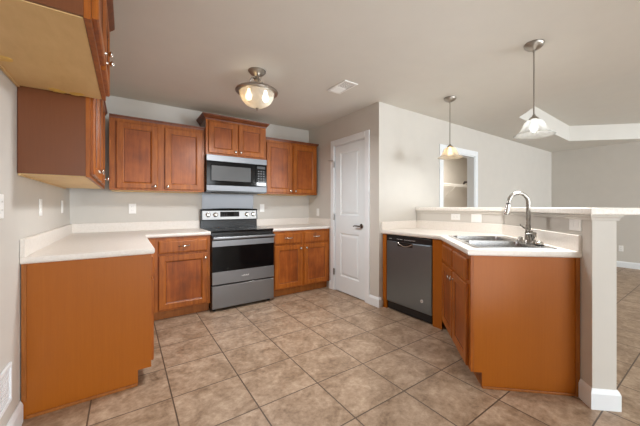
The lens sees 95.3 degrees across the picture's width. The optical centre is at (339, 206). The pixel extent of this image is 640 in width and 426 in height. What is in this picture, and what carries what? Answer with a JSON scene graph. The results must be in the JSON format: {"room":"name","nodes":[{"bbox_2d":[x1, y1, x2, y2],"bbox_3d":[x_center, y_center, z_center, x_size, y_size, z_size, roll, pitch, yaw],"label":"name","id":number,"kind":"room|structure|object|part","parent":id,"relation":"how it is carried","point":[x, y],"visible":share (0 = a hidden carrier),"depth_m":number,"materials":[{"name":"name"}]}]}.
{"room":"kitchen","nodes":[
{"label":"kitchen","id":0,"kind":"room"},
{"bbox_2d":[0,69,69,425],"bbox_3d":[0.186,-0.024,-1.156,0.120,2.440,10.620,0,0,-36],"label":"wall","id":1,"kind":"structure","parent":0,"point":[21,219],"depth_m":1.54,"materials":[{"name":"paint"}]},
{"bbox_2d":[0,194,3,218],"bbox_3d":[-1.572,-0.001,1.344,0.008,0.115,0.116,0,0,-36],"label":"outlet","id":2,"kind":"object","parent":1,"relation":"attached to","point":[1,195],"visible":1,"depth_m":1.36,"materials":[{"name":"white plastic"}]},
{"bbox_2d":[0,362,11,418],"bbox_3d":[-1.544,0.880,1.308,0.012,0.196,0.400,0,0,-36],"label":"air vent","id":3,"kind":"object","parent":1,"relation":"in","point":[6,374],"visible":1,"depth_m":1.40,"materials":[{"name":"white paint"}]},
{"bbox_2d":[6,401,22,425],"bbox_3d":[0.809,1.137,-1.889,0.015,0.118,8.700,0,0,-36],"label":"baseboard","id":4,"kind":"structure","parent":1,"relation":"attached to","point":[16,419],"depth_m":1.55,"materials":[{"name":"white paint"}]},
{"bbox_2d":[39,199,41,215],"bbox_3d":[-2.057,0.006,2.003,0.008,0.115,0.070,0,0,-36],"label":"outlet","id":5,"kind":"object","parent":1,"relation":"attached to","point":[40,200],"visible":1,"depth_m":1.99,"materials":[{"name":"white plastic"}]},
{"bbox_2d":[0,0,114,100],"bbox_3d":[-1.283,-0.887,1.305,0.425,0.487,1.054,0,0,-36],"label":"upper cabinet","id":6,"kind":"object","parent":1,"relation":"attached to","point":[60,46],"visible":1,"depth_m":1.22,"materials":[{"name":"brown wood"}]},
{"bbox_3d":[-1.160,-0.862,1.396,0.019,0.425,0.970,0,0,-36],"label":"frame","id":7,"kind":"part","parent":6,"relation":"part of","materials":[{"name":"brown wood"}]},
{"bbox_3d":[-1.002,-0.862,1.213,0.019,0.385,0.428,0,0,-36],"label":"door","id":8,"kind":"part","parent":6,"relation":"part of","materials":[{"name":"brown wood"}]},
{"bbox_3d":[-1.005,-0.862,1.210,0.008,0.244,0.287,0,0,-36],"label":"door panel","id":9,"kind":"part","parent":6,"relation":"part of","materials":[{"name":"brown wood"}]},
{"bbox_3d":[-1.287,-0.862,1.601,0.019,0.385,0.428,0,0,-36],"label":"door","id":10,"kind":"part","parent":6,"relation":"part of","materials":[{"name":"brown wood"}]},
{"bbox_3d":[-1.091,-0.720,1.376,0.031,0.030,0.030,0,0,-36],"label":"knob","id":11,"kind":"part","parent":6,"relation":"part of","materials":[{"name":"silver metal"}]},
{"bbox_3d":[-1.158,-0.720,1.468,0.031,0.030,0.030,0,0,-36],"label":"knob","id":12,"kind":"part","parent":6,"relation":"part of","materials":[{"name":"silver metal"}]},
{"bbox_3d":[-1.285,-1.100,1.304,0.414,0.062,1.054,0,0,-36],"label":"crown moulding","id":13,"kind":"part","parent":6,"relation":"part of","materials":[{"name":"brown wood"}]},
{"bbox_2d":[17,86,108,188],"bbox_3d":[-2.049,-0.565,2.283,0.349,0.790,1.508,0,0,-36],"label":"upper cabinet","id":14,"kind":"object","parent":1,"relation":"attached to","point":[61,137],"visible":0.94,"depth_m":1.68,"materials":[{"name":"brown wood"}]},
{"bbox_3d":[-2.077,-0.176,2.262,0.277,0.012,1.484,0,0,-36],"label":"panel","id":15,"kind":"part","parent":14,"relation":"part of","materials":[{"name":"brown wood"}]},
{"bbox_3d":[-1.619,-0.557,1.924,0.019,0.722,0.360,0,0,-36],"label":"door","id":16,"kind":"part","parent":14,"relation":"part of","materials":[{"name":"brown wood"}]},
{"bbox_3d":[-1.956,-0.557,2.351,0.019,0.762,1.508,0,0,-36],"label":"frame","id":17,"kind":"part","parent":14,"relation":"part of","materials":[{"name":"brown wood"}]},
{"bbox_3d":[-1.622,-0.557,1.921,0.008,0.581,0.219,0,0,-36],"label":"door panel","id":18,"kind":"part","parent":14,"relation":"part of","materials":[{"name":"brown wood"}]},
{"bbox_3d":[-1.855,-0.557,2.246,0.019,0.722,0.360,0,0,-36],"label":"door","id":19,"kind":"part","parent":14,"relation":"part of","materials":[{"name":"brown wood"}]},
{"bbox_3d":[-2.083,-0.557,2.556,0.019,0.722,0.330,0,0,-36],"label":"door","id":20,"kind":"part","parent":14,"relation":"part of","materials":[{"name":"brown wood"}]},
{"bbox_2d":[70,96,308,228],"bbox_3d":[-1.662,-0.024,4.002,3.014,2.440,0.120,0,0,-36],"label":"wall","id":21,"kind":"structure","parent":0,"point":[105,205],"depth_m":3.51,"materials":[{"name":"paint"}]},
{"bbox_2d":[129,204,135,213],"bbox_3d":[-2.405,0.024,3.375,0.070,0.115,0.008,0,0,-36],"label":"outlet","id":22,"kind":"object","parent":21,"relation":"attached to","point":[132,207],"visible":1,"depth_m":3.37,"materials":[{"name":"white plastic"}]},
{"bbox_2d":[109,113,204,193],"bbox_3d":[-2.094,-0.565,3.383,0.912,0.790,0.361,0,0,-36],"label":"upper cabinet","id":23,"kind":"object","parent":21,"relation":"attached to","point":[146,155],"visible":1,"depth_m":3.23,"materials":[{"name":"brown wood"}]},
{"bbox_3d":[-2.183,-0.544,3.143,0.371,0.697,0.019,0,0,-36],"label":"door","id":24,"kind":"part","parent":23,"relation":"part of","materials":[{"name":"brown wood"}]},
{"bbox_3d":[-2.186,-0.544,3.147,0.230,0.556,0.008,0,0,-36],"label":"door panel","id":25,"kind":"part","parent":23,"relation":"part of","materials":[{"name":"brown wood"}]},
{"bbox_3d":[-2.115,-0.176,3.411,0.888,0.012,0.289,0,0,-36],"label":"panel","id":26,"kind":"part","parent":23,"relation":"part of","materials":[{"name":"brown wood"}]},
{"bbox_3d":[-2.010,-0.944,3.268,0.912,0.032,0.023,0,0,-36],"label":"crown moulding","id":27,"kind":"part","parent":23,"relation":"part of","materials":[{"name":"brown wood"}]},
{"bbox_3d":[-1.824,-0.544,3.407,0.388,0.697,0.019,0,0,-36],"label":"door","id":28,"kind":"part","parent":23,"relation":"part of","materials":[{"name":"brown wood"}]},
{"bbox_3d":[-1.827,-0.544,3.411,0.247,0.556,0.008,0,0,-36],"label":"door panel","id":29,"kind":"part","parent":23,"relation":"part of","materials":[{"name":"brown wood"}]},
{"bbox_2d":[202,193,252,208],"bbox_3d":[-1.532,0.047,4.019,0.684,0.438,0.005,0,0,-36],"label":"panel","id":30,"kind":"object","parent":21,"relation":"attached to","point":[209,201],"visible":0.36,"depth_m":4.00,"materials":[{"name":"silver metal"}]},
{"bbox_2d":[196,112,269,159],"bbox_3d":[-1.404,-0.877,3.859,0.841,0.494,0.411,0,0,-36],"label":"upper cabinet","id":31,"kind":"object","parent":21,"relation":"attached to","point":[223,135],"visible":0.98,"depth_m":3.69,"materials":[{"name":"brown wood"}]},
{"bbox_3d":[-1.451,-0.847,3.620,0.338,0.387,0.019,0,0,-36],"label":"door","id":32,"kind":"part","parent":31,"relation":"part of","materials":[{"name":"brown wood"}]},
{"bbox_3d":[-1.453,-0.847,3.624,0.197,0.246,0.008,0,0,-36],"label":"door panel","id":33,"kind":"part","parent":31,"relation":"part of","materials":[{"name":"brown wood"}]},
{"bbox_3d":[-1.405,-1.093,3.862,0.841,0.062,0.400,0,0,-36],"label":"crown moulding","id":34,"kind":"part","parent":31,"relation":"part of","materials":[{"name":"brown wood"}]},
{"bbox_2d":[201,154,266,193],"bbox_3d":[-1.407,-0.403,3.864,0.755,0.454,0.398,0,0,-36],"label":"microwave","id":35,"kind":"object","parent":31,"relation":"attached to","point":[222,174],"visible":0.99,"depth_m":3.68,"materials":[{"name":"silver metal"}]},
{"bbox_3d":[-1.361,-0.409,3.669,0.598,0.293,0.022,0,0,-36],"label":"door","id":36,"kind":"part","parent":35,"relation":"part of","materials":[{"name":"black glass"}]},
{"bbox_3d":[-1.056,-0.409,3.893,0.155,0.293,0.022,0,0,-36],"label":"control panel","id":37,"kind":"part","parent":35,"relation":"part of","materials":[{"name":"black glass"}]},
{"bbox_3d":[-1.161,-0.847,3.833,0.338,0.387,0.019,0,0,-36],"label":"door","id":38,"kind":"part","parent":31,"relation":"part of","materials":[{"name":"brown wood"}]},
{"bbox_3d":[-1.164,-0.847,3.836,0.197,0.246,0.008,0,0,-36],"label":"door panel","id":39,"kind":"part","parent":31,"relation":"part of","materials":[{"name":"brown wood"}]},
{"bbox_2d":[260,204,263,211],"bbox_3d":[-1.148,0.021,4.300,0.070,0.115,0.008,0,0,-36],"label":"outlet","id":40,"kind":"object","parent":21,"relation":"attached to","point":[261,205],"visible":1,"depth_m":4.30,"materials":[{"name":"white plastic"}]},
{"bbox_2d":[257,137,318,195],"bbox_3d":[-0.762,-0.565,4.362,0.866,0.790,0.361,0,0,-36],"label":"upper cabinet","id":41,"kind":"object","parent":21,"relation":"attached to","point":[291,165],"visible":0.96,"depth_m":4.22,"materials":[{"name":"brown wood"}]},
{"bbox_3d":[-0.853,-0.544,4.121,0.390,0.697,0.019,0,0,-36],"label":"door","id":42,"kind":"part","parent":41,"relation":"part of","materials":[{"name":"brown wood"}]},
{"bbox_3d":[-0.856,-0.544,4.125,0.249,0.556,0.008,0,0,-36],"label":"door panel","id":43,"kind":"part","parent":41,"relation":"part of","materials":[{"name":"brown wood"}]},
{"bbox_3d":[-0.793,-0.176,4.383,0.818,0.012,0.289,0,0,-36],"label":"panel","id":44,"kind":"part","parent":41,"relation":"part of","materials":[{"name":"brown wood"}]},
{"bbox_3d":[-0.769,-0.944,4.372,0.866,0.032,0.332,0,0,-36],"label":"crown moulding","id":45,"kind":"part","parent":41,"relation":"part of","materials":[{"name":"brown wood"}]},
{"bbox_3d":[-0.524,-0.544,4.363,0.388,0.697,0.019,0,0,-36],"label":"door","id":46,"kind":"part","parent":41,"relation":"part of","materials":[{"name":"brown wood"}]},
{"bbox_3d":[-0.527,-0.544,4.367,0.247,0.556,0.008,0,0,-36],"label":"door panel","id":47,"kind":"part","parent":41,"relation":"part of","materials":[{"name":"brown wood"}]},
{"bbox_2d":[257,218,329,225],"bbox_3d":[-0.683,0.231,4.255,0.893,0.101,0.628,0,0,-36],"label":"backsplash","id":48,"kind":"structure","parent":21,"relation":"attached to","point":[275,221],"depth_m":4.47,"materials":[{"name":"laminate"}]},
{"bbox_2d":[21,267,639,425],"bbox_3d":[3.633,1.246,1.304,8.650,0.100,10.800,0,0,-36],"label":"floor","id":49,"kind":"structure","parent":0,"point":[325,356],"depth_m":2.06,"materials":[{"name":"tile"}]},
{"bbox_2d":[21,254,153,419],"bbox_3d":[-1.869,0.759,2.279,0.628,0.874,1.171,0,0,-36],"label":"base cabinet","id":50,"kind":"object","parent":49,"relation":"on","point":[87,325],"visible":0.91,"depth_m":1.78,"materials":[{"name":"laminate"}]},
{"bbox_3d":[-1.556,1.187,1.788,0.514,0.019,0.010,0,0,-36],"label":"shoe moulding","id":51,"kind":"part","parent":50,"relation":"part of","materials":[{"name":"brown wood"}]},
{"bbox_2d":[20,220,210,263],"bbox_3d":[-1.802,0.251,2.704,1.246,0.141,1.801,0,0,-36],"label":"countertop","id":52,"kind":"structure","parent":50,"relation":"on","point":[79,241],"depth_m":2.29,"materials":[{"name":"laminate"}]},
{"bbox_3d":[-1.417,0.419,2.178,0.019,0.135,0.360,0,0,-36],"label":"false drawer","id":53,"kind":"part","parent":50,"relation":"part of","materials":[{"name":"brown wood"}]},
{"bbox_3d":[-1.417,0.791,2.178,0.019,0.560,0.360,0,0,-36],"label":"door","id":54,"kind":"part","parent":50,"relation":"part of","materials":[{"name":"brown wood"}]},
{"bbox_2d":[148,235,209,320],"bbox_3d":[-1.881,0.759,3.351,0.609,0.874,0.664,0,0,-36],"label":"base cabinet","id":55,"kind":"object","parent":49,"relation":"on","point":[181,276],"visible":0.94,"depth_m":3.13,"materials":[{"name":"wood"}]},
{"bbox_3d":[-1.682,0.426,3.143,0.472,0.135,0.019,0,0,-36],"label":"drawer","id":56,"kind":"part","parent":55,"relation":"part of","materials":[{"name":"brown wood"}]},
{"bbox_3d":[-1.681,0.797,3.144,0.472,0.562,0.019,0,0,-36],"label":"door","id":57,"kind":"part","parent":55,"relation":"part of","materials":[{"name":"brown wood"}]},
{"bbox_3d":[-1.683,0.797,3.148,0.331,0.421,0.008,0,0,-36],"label":"door panel","id":58,"kind":"part","parent":55,"relation":"part of","materials":[{"name":"brown wood"}]},
{"bbox_2d":[200,208,274,310],"bbox_3d":[-1.315,0.609,3.728,0.751,1.174,0.708,0,0,-36],"label":"range","id":59,"kind":"object","parent":49,"relation":"on","point":[241,258],"visible":0.94,"depth_m":3.51,"materials":[{"name":"silver metal"}]},
{"bbox_3d":[-1.484,0.114,3.957,0.714,0.118,0.006,0,-7,-36],"label":"control panel","id":60,"kind":"part","parent":59,"relation":"part of","materials":[{"name":"silver metal"}]},
{"bbox_2d":[201,226,272,232],"bbox_3d":[-1.321,0.290,3.735,0.744,0.022,0.590,0,0,-36],"label":"cooktop","id":61,"kind":"object","parent":59,"relation":"in","point":[222,229],"depth_m":3.66,"materials":[{"name":"black glass"}]},
{"bbox_3d":[-1.148,1.033,3.500,0.736,0.258,0.040,0,0,-36],"label":"storage drawer","id":62,"kind":"part","parent":59,"relation":"part of","materials":[{"name":"silver metal"}]},
{"bbox_3d":[-1.148,0.611,3.501,0.738,0.566,0.038,0,0,-36],"label":"oven door","id":63,"kind":"part","parent":59,"relation":"part of","materials":[{"name":"black glass"}]},
{"bbox_3d":[-1.135,0.424,3.483,0.736,0.068,0.005,0,0,-36],"label":"steel trim","id":64,"kind":"part","parent":59,"relation":"part of","materials":[{"name":"grey metal"}]},
{"bbox_3d":[-1.135,0.816,3.483,0.736,0.143,0.005,0,0,-36],"label":"steel trim","id":65,"kind":"part","parent":59,"relation":"part of","materials":[{"name":"grey metal"}]},
{"bbox_3d":[-1.121,0.359,3.464,0.734,0.030,0.054,0,0,-36],"label":"door handle","id":66,"kind":"part","parent":59,"relation":"part of","materials":[{"name":"silver metal"}]},
{"bbox_2d":[273,229,328,296],"bbox_3d":[-0.674,0.759,4.238,0.890,0.874,0.664,0,0,-36],"label":"base cabinet","id":67,"kind":"object","parent":49,"relation":"on","point":[301,257],"visible":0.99,"depth_m":3.98,"materials":[{"name":"wood"}]},
{"bbox_3d":[-0.683,0.422,3.878,0.393,0.142,0.019,0,0,-36],"label":"drawer","id":68,"kind":"part","parent":67,"relation":"part of","materials":[{"name":"brown wood"}]},
{"bbox_3d":[-0.681,0.797,3.879,0.396,0.562,0.019,0,0,-36],"label":"door","id":69,"kind":"part","parent":67,"relation":"part of","materials":[{"name":"brown wood"}]},
{"bbox_3d":[-0.684,0.797,3.883,0.255,0.421,0.008,0,0,-36],"label":"door panel","id":70,"kind":"part","parent":67,"relation":"part of","materials":[{"name":"brown wood"}]},
{"bbox_2d":[257,218,330,231],"bbox_3d":[-0.682,0.251,4.253,0.893,0.141,0.633,0,0,-36],"label":"countertop","id":71,"kind":"structure","parent":67,"relation":"on","point":[278,224],"depth_m":4.34,"materials":[{"name":"laminate"}]},
{"bbox_3d":[-0.332,0.422,4.136,0.393,0.142,0.019,0,0,-36],"label":"drawer","id":72,"kind":"part","parent":67,"relation":"part of","materials":[{"name":"brown wood"}]},
{"bbox_3d":[-0.333,0.797,4.135,0.398,0.562,0.019,0,0,-36],"label":"door","id":73,"kind":"part","parent":67,"relation":"part of","materials":[{"name":"brown wood"}]},
{"bbox_3d":[-0.336,0.797,4.139,0.257,0.421,0.008,0,0,-36],"label":"door panel","id":74,"kind":"part","parent":67,"relation":"part of","materials":[{"name":"brown wood"}]},
{"bbox_2d":[383,234,388,307],"bbox_3d":[0.754,0.759,3.615,0.552,0.874,0.059,0,0,-36],"label":"filler panel","id":75,"kind":"object","parent":49,"relation":"on","point":[385,301],"visible":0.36,"depth_m":3.45,"materials":[{"name":"laminate"}]},
{"bbox_2d":[387,234,432,323],"bbox_3d":[0.968,0.762,3.339,0.594,0.868,0.620,0,0,-36],"label":"dishwasher","id":76,"kind":"object","parent":49,"relation":"on","point":[409,259],"visible":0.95,"depth_m":3.13,"materials":[{"name":"grey metal"}]},
{"bbox_3d":[0.714,0.421,3.194,0.004,0.046,0.210,0,0,-36],"label":"pocket handle","id":77,"kind":"part","parent":76,"relation":"part of","materials":[{"name":"black plastic"}]},
{"bbox_2d":[433,239,441,328],"bbox_3d":[0.985,0.759,2.888,0.060,0.874,0.107,0,0,-36],"label":"filler panel","id":78,"kind":"object","parent":49,"relation":"on","point":[437,244],"visible":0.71,"depth_m":2.87,"materials":[{"name":"laminate"}]},
{"bbox_2d":[442,241,579,396],"bbox_3d":[1.227,0.759,2.329,0.700,0.874,0.915,0,0,8],"label":"base cabinet","id":79,"kind":"object","parent":49,"relation":"on","point":[514,321],"visible":0.98,"depth_m":1.89,"materials":[{"name":"laminate"}]},
{"bbox_3d":[0.953,0.801,2.567,0.008,0.413,0.242,0,0,8],"label":"door panel","id":80,"kind":"part","parent":79,"relation":"part of","materials":[{"name":"brown wood"}]},
{"bbox_3d":[0.948,0.426,2.568,0.019,0.144,0.383,0,0,8],"label":"false drawer","id":81,"kind":"part","parent":79,"relation":"part of","materials":[{"name":"brown wood"}]},
{"bbox_3d":[0.948,0.801,2.568,0.019,0.554,0.383,0,0,8],"label":"door","id":82,"kind":"part","parent":79,"relation":"part of","materials":[{"name":"brown wood"}]},
{"bbox_3d":[0.941,0.708,2.375,0.019,0.772,0.906,0,0,8],"label":"frame","id":83,"kind":"part","parent":79,"relation":"part of","materials":[{"name":"brown wood"}]},
{"bbox_3d":[0.896,0.801,2.164,0.008,0.413,0.242,0,0,8],"label":"door panel","id":84,"kind":"part","parent":79,"relation":"part of","materials":[{"name":"brown wood"}]},
{"bbox_3d":[0.891,0.426,2.165,0.019,0.144,0.383,0,0,8],"label":"false drawer","id":85,"kind":"part","parent":79,"relation":"part of","materials":[{"name":"brown wood"}]},
{"bbox_3d":[0.891,0.801,2.165,0.019,0.554,0.383,0,0,8],"label":"door","id":86,"kind":"part","parent":79,"relation":"part of","materials":[{"name":"brown wood"}]},
{"bbox_2d":[381,220,581,257],"bbox_3d":[1.171,0.251,2.812,1.040,0.141,2.096,0,0,-13],"label":"countertop","id":87,"kind":"structure","parent":79,"relation":"on","point":[567,245],"depth_m":2.65,"materials":[{"name":"laminate"}]},
{"bbox_2d":[448,235,556,248],"bbox_3d":[1.242,0.371,2.359,0.532,0.189,0.812,0,0,8],"label":"sink","id":88,"kind":"object","parent":87,"relation":"in","point":[474,241],"visible":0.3,"depth_m":2.34,"materials":[{"name":"silver metal"}]},
{"bbox_3d":[1.236,0.371,2.558,0.407,0.189,0.361,0,0,8],"label":"bowl","id":89,"kind":"part","parent":88,"relation":"part of","materials":[{"name":"silver metal"}]},
{"bbox_3d":[1.181,0.371,2.169,0.407,0.189,0.361,0,0,8],"label":"bowl","id":90,"kind":"part","parent":88,"relation":"part of","materials":[{"name":"silver metal"}]},
{"bbox_2d":[526,232,536,243],"bbox_3d":[1.417,0.232,2.152,0.070,0.087,0.042,0,0,28],"label":"soap dispenser","id":91,"kind":"object","parent":88,"relation":"on","point":[533,235],"visible":0.91,"depth_m":2.13,"materials":[{"name":"grey metal"}]},
{"bbox_2d":[535,241,543,245],"bbox_3d":[1.418,0.261,2.066,0.056,0.029,0.056,0,0,-36],"label":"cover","id":92,"kind":"object","parent":88,"relation":"on","point":[537,243],"visible":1,"depth_m":2.05,"materials":[{"name":"silver plastic"}]},
{"bbox_2d":[503,191,532,242],"bbox_3d":[1.364,0.079,2.213,0.215,0.392,0.083,0,0,-2],"label":"faucet","id":93,"kind":"object","parent":87,"relation":"on","point":[527,239],"visible":0.92,"depth_m":2.21,"materials":[{"name":"grey metal"}]},
{"bbox_3d":[1.365,0.014,2.225,0.179,0.262,0.031,0,0,2],"label":"spout","id":94,"kind":"part","parent":93,"relation":"part of","materials":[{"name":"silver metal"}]},
{"bbox_3d":[1.398,0.167,2.194,0.111,0.077,0.040,0,0,-3],"label":"lever","id":95,"kind":"part","parent":93,"relation":"part of","materials":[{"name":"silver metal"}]},
{"bbox_3d":[1.200,0.759,1.888,0.631,0.874,0.016,0,0,8],"label":"panel","id":96,"kind":"part","parent":79,"relation":"part of","materials":[{"name":"laminate"}]},
{"bbox_3d":[1.212,1.188,1.874,0.557,0.016,0.009,0,0,8],"label":"shoe moulding","id":97,"kind":"part","parent":79,"relation":"part of","materials":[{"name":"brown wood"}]},
{"bbox_2d":[309,102,385,305],"bbox_3d":[0.024,-0.024,4.146,0.115,2.440,1.645,0,0,-36],"label":"wall","id":98,"kind":"structure","parent":0,"point":[372,117],"depth_m":3.56,"materials":[{"name":"paint"}]},
{"bbox_2d":[328,130,369,303],"bbox_3d":[0.131,0.125,3.919,0.202,2.143,0.833,0,0,-36],"label":"door","id":99,"kind":"structure","parent":98,"relation":"in","point":[352,159],"depth_m":3.86,"materials":[{"name":"white paint"}]},
{"bbox_2d":[369,294,381,307],"bbox_3d":[0.428,1.137,3.512,0.046,0.118,0.174,0,0,-36],"label":"baseboard","id":100,"kind":"structure","parent":98,"relation":"attached to","point":[375,301],"depth_m":3.48,"materials":[{"name":"white paint"}]},
{"bbox_2d":[110,0,639,151],"bbox_3d":[3.633,-1.444,1.304,8.650,0.400,10.800,0,0,-36],"label":"ceiling","id":101,"kind":"structure","parent":0,"point":[411,55],"depth_m":2.48,"materials":[{"name":"paint"}]},
{"bbox_2d":[235,67,277,110],"bbox_3d":[-0.759,-1.060,2.670,0.380,0.366,0.380,0,0,-36],"label":"ceiling light","id":102,"kind":"object","parent":101,"relation":"attached to","point":[257,95],"visible":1,"depth_m":2.58,"materials":[{"name":"white glass"}]},
{"bbox_3d":[-0.759,-0.973,2.670,0.306,0.140,0.306,0,0,-36],"label":"lamp shade","id":103,"kind":"part","parent":102,"relation":"part of","materials":[{"name":"white glass"}]},
{"bbox_2d":[327,80,357,93],"bbox_3d":[0.024,-1.239,3.028,0.170,0.009,0.316,0,0,-36],"label":"ceiling vent","id":104,"kind":"object","parent":101,"relation":"in","point":[345,85],"visible":1,"depth_m":3.02,"materials":[{"name":"white plastic"}]},
{"bbox_2d":[437,96,462,159],"bbox_3d":[1.262,-0.901,3.333,0.278,0.685,0.278,0,0,-36],"label":"pendant lamp","id":105,"kind":"object","parent":101,"relation":"hanging from","point":[449,153],"visible":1,"depth_m":3.31,"materials":[{"name":"white glass"}]},
{"bbox_3d":[1.262,-0.957,3.333,0.011,0.492,0.011,0,0,-36],"label":"rod","id":106,"kind":"part","parent":105,"relation":"part of","materials":[{"name":"silver metal"}]},
{"bbox_3d":[1.262,-0.618,3.333,0.278,0.120,0.278,0,0,-36],"label":"lamp shade","id":107,"kind":"part","parent":105,"relation":"part of","materials":[{"name":"white glass"}]},
{"bbox_2d":[513,39,556,139],"bbox_3d":[1.486,-0.893,2.226,0.278,0.700,0.278,0,0,-36],"label":"pendant lamp","id":108,"kind":"object","parent":101,"relation":"hanging from","point":[535,127],"visible":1,"depth_m":2.21,"materials":[{"name":"white glass"}]},
{"bbox_3d":[1.486,-0.950,2.226,0.011,0.507,0.011,0,0,-36],"label":"rod","id":109,"kind":"part","parent":108,"relation":"part of","materials":[{"name":"silver metal"}]},
{"bbox_3d":[1.486,-0.603,2.226,0.278,0.120,0.278,0,0,-36],"label":"lamp shade","id":110,"kind":"part","parent":108,"relation":"part of","materials":[{"name":"white glass"}]},
{"bbox_2d":[444,157,466,206],"bbox_3d":[2.346,-0.024,5.925,4.950,2.440,1.530,0,0,-36],"label":"wall","id":111,"kind":"structure","parent":0,"point":[455,170],"depth_m":7.07,"materials":[{"name":"paint"}]},
{"bbox_2d":[444,183,466,197],"bbox_3d":[2.074,-0.365,6.328,4.710,0.290,0.311,0,0,-36],"label":"wire shelf","id":112,"kind":"object","parent":111,"relation":"attached to","point":[445,184],"visible":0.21,"depth_m":6.67,"materials":[{"name":"white metal"}]},
{"bbox_2d":[386,104,550,220],"bbox_3d":[2.675,-0.024,5.146,5.341,2.440,0.115,0,0,-36],"label":"wall","id":113,"kind":"structure","parent":0,"point":[506,167],"depth_m":4.14,"materials":[{"name":"paint"}]},
{"bbox_2d":[439,144,477,206],"bbox_3d":[1.802,0.151,4.495,1.030,2.090,0.135,0,0,-36],"label":"trim","id":114,"kind":"structure","parent":113,"relation":"attached to","point":[472,156],"depth_m":4.71,"materials":[{"name":"white paint"}]},
{"bbox_2d":[416,210,616,389],"bbox_3d":[1.540,0.623,2.858,0.581,1.147,2.276,0,0,-13],"label":"wall","id":115,"kind":"structure","parent":0,"point":[598,261],"depth_m":1.73,"materials":[{"name":"paint"}]},
{"bbox_2d":[451,214,459,219],"bbox_3d":[1.348,0.120,3.391,0.008,0.070,0.115,0,0,-36],"label":"outlet","id":116,"kind":"object","parent":115,"relation":"attached to","point":[453,216],"visible":1,"depth_m":3.39,"materials":[{"name":"white plastic"}]},
{"bbox_2d":[471,214,481,222],"bbox_3d":[1.496,0.118,3.190,0.008,0.115,0.116,0,0,-36],"label":"light switch","id":117,"kind":"object","parent":115,"relation":"attached to","point":[476,218],"visible":1,"depth_m":3.19,"materials":[{"name":"white plastic"}]},
{"bbox_2d":[415,210,623,220],"bbox_3d":[1.542,0.067,2.847,0.630,0.033,2.313,0,0,-13],"label":"trim","id":118,"kind":"structure","parent":115,"relation":"attached to","point":[546,215],"depth_m":2.15,"materials":[{"name":"paint"}]},
{"bbox_2d":[415,207,639,214],"bbox_3d":[1.663,0.029,2.874,0.892,0.040,2.500,0,0,-13],"label":"bar ledge","id":119,"kind":"object","parent":115,"relation":"on","point":[558,210],"visible":0.99,"depth_m":2.07,"materials":[{"name":"laminate"}]},
{"bbox_2d":[569,214,581,230],"bbox_3d":[1.516,0.098,1.876,0.008,0.115,0.116,0,0,8],"label":"light switch","id":120,"kind":"object","parent":115,"relation":"attached to","point":[575,225],"visible":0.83,"depth_m":1.86,"materials":[{"name":"white plastic"}]},
{"bbox_2d":[579,379,621,411],"bbox_3d":[1.576,1.137,2.837,0.540,0.118,2.280,0,0,-9],"label":"baseboard","id":121,"kind":"structure","parent":115,"relation":"attached to","point":[594,398],"depth_m":1.71,"materials":[{"name":"white paint"}]},
{"bbox_2d":[551,141,639,262],"bbox_3d":[7.498,-0.024,3.197,0.120,2.440,8.970,0,0,-36],"label":"wall","id":122,"kind":"structure","parent":0,"point":[608,176],"depth_m":5.91,"materials":[{"name":"paint"}]},
{"bbox_2d":[617,261,639,269],"bbox_3d":[6.179,1.137,2.155,3.240,0.118,8.854,0,0,-36],"label":"baseboard","id":123,"kind":"structure","parent":122,"relation":"attached to","point":[623,264],"depth_m":5.65,"materials":[{"name":"white paint"}]}
]}

